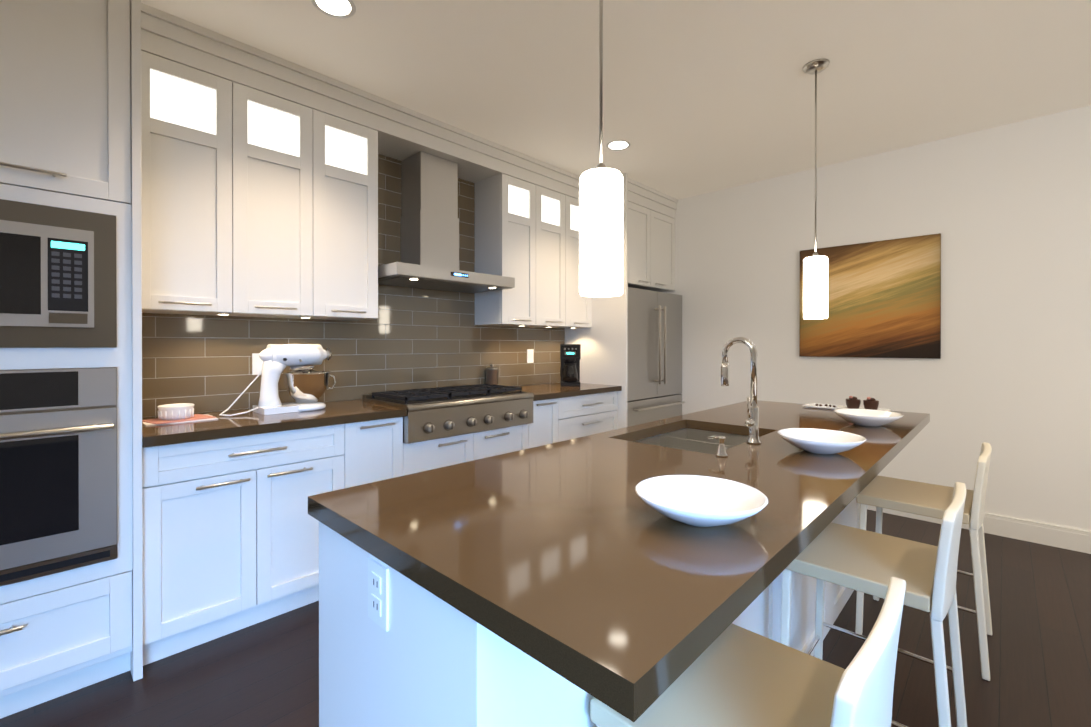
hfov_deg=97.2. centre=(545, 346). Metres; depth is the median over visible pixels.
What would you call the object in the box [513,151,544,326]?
upper cabinet
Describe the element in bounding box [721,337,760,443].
faucet
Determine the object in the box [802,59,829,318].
pendant light
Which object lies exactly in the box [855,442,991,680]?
bar stool
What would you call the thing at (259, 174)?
upper cabinet
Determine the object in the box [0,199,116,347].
microwave
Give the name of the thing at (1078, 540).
baseboard
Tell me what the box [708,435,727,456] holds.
soap dispenser
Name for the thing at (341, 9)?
recessed light
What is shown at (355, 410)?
countertop
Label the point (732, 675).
bar stool
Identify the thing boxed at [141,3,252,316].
upper cabinet
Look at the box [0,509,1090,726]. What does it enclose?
floor
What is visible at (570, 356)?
coffee maker
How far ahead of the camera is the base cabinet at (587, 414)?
3.80 m
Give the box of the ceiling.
[141,0,1090,199]
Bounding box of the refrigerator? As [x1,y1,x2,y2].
[628,287,684,426]
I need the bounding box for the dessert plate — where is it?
[802,396,891,410]
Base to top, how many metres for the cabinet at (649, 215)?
2.698 m
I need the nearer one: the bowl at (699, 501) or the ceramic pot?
the bowl at (699, 501)
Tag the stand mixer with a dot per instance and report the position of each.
(305, 384)
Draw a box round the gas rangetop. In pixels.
[363,384,533,443]
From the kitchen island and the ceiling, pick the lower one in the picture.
the kitchen island
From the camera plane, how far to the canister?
3.75 m
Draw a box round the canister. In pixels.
[485,364,497,384]
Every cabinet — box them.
[0,0,142,718]
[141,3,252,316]
[142,422,361,665]
[249,47,328,318]
[322,77,380,320]
[362,410,417,484]
[381,98,512,326]
[418,424,529,471]
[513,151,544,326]
[530,398,561,447]
[538,163,572,327]
[557,175,591,327]
[562,390,621,440]
[565,173,677,428]
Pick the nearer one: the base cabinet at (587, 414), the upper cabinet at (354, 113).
the upper cabinet at (354, 113)
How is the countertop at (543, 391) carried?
on the base cabinet at (587, 414)
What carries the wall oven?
in the tall cabinet at (70, 104)
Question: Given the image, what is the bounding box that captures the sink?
[640,424,748,451]
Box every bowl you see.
[635,475,767,526]
[777,428,865,454]
[834,409,903,426]
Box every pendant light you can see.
[579,0,622,296]
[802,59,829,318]
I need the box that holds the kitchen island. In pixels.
[319,502,859,726]
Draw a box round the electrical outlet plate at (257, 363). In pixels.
[252,353,262,374]
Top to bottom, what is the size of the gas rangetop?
0.247 m
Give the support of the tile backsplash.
attached to the wall
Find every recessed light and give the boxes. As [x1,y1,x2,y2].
[311,0,355,18]
[606,140,630,150]
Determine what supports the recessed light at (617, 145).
in the ceiling
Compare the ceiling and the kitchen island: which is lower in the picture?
the kitchen island
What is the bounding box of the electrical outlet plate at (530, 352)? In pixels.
[527,349,533,362]
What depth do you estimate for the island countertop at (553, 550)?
0.88 m
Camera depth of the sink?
2.09 m
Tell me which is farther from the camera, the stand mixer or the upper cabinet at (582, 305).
the upper cabinet at (582, 305)
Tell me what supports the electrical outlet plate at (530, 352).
attached to the tile backsplash
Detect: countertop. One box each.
[142,399,405,449]
[308,400,929,721]
[515,382,621,401]
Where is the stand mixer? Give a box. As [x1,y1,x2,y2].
[219,344,335,415]
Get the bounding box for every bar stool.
[590,577,905,726]
[780,482,966,726]
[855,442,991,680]
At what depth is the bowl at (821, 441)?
1.56 m
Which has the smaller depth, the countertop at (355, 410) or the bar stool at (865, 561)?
the bar stool at (865, 561)
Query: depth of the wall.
3.32 m
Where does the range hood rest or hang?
attached to the wall
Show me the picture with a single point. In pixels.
(884, 298)
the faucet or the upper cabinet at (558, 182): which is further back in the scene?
the upper cabinet at (558, 182)
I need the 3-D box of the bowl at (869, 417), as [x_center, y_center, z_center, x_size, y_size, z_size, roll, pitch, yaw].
[1.391,0.313,2.078,0.252,0.054,0.252,0,0,44]
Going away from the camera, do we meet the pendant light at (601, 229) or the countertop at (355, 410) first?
the pendant light at (601, 229)
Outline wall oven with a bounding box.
[0,367,116,586]
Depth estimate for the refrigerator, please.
4.34 m
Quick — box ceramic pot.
[142,403,217,425]
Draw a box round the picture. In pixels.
[799,233,940,358]
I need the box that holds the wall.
[664,105,1090,531]
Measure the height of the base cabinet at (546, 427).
0.870 m
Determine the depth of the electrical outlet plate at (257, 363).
2.64 m
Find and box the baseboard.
[867,505,1090,553]
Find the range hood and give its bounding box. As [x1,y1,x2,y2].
[378,151,514,292]
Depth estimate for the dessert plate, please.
2.54 m
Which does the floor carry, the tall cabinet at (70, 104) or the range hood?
the tall cabinet at (70, 104)
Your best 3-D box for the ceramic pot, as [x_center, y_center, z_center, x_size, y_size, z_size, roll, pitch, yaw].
[-1.683,0.304,2.207,0.224,0.070,0.264,0,0,44]
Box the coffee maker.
[560,344,580,385]
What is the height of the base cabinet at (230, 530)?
0.870 m
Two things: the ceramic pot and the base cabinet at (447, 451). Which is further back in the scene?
the base cabinet at (447, 451)
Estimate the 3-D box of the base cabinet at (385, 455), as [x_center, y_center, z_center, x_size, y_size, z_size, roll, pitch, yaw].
[-1.111,0.813,2.728,0.608,0.870,0.441,0,0,44]
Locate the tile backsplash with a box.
[142,154,564,416]
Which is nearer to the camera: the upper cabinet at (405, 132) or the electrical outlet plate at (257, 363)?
the electrical outlet plate at (257, 363)

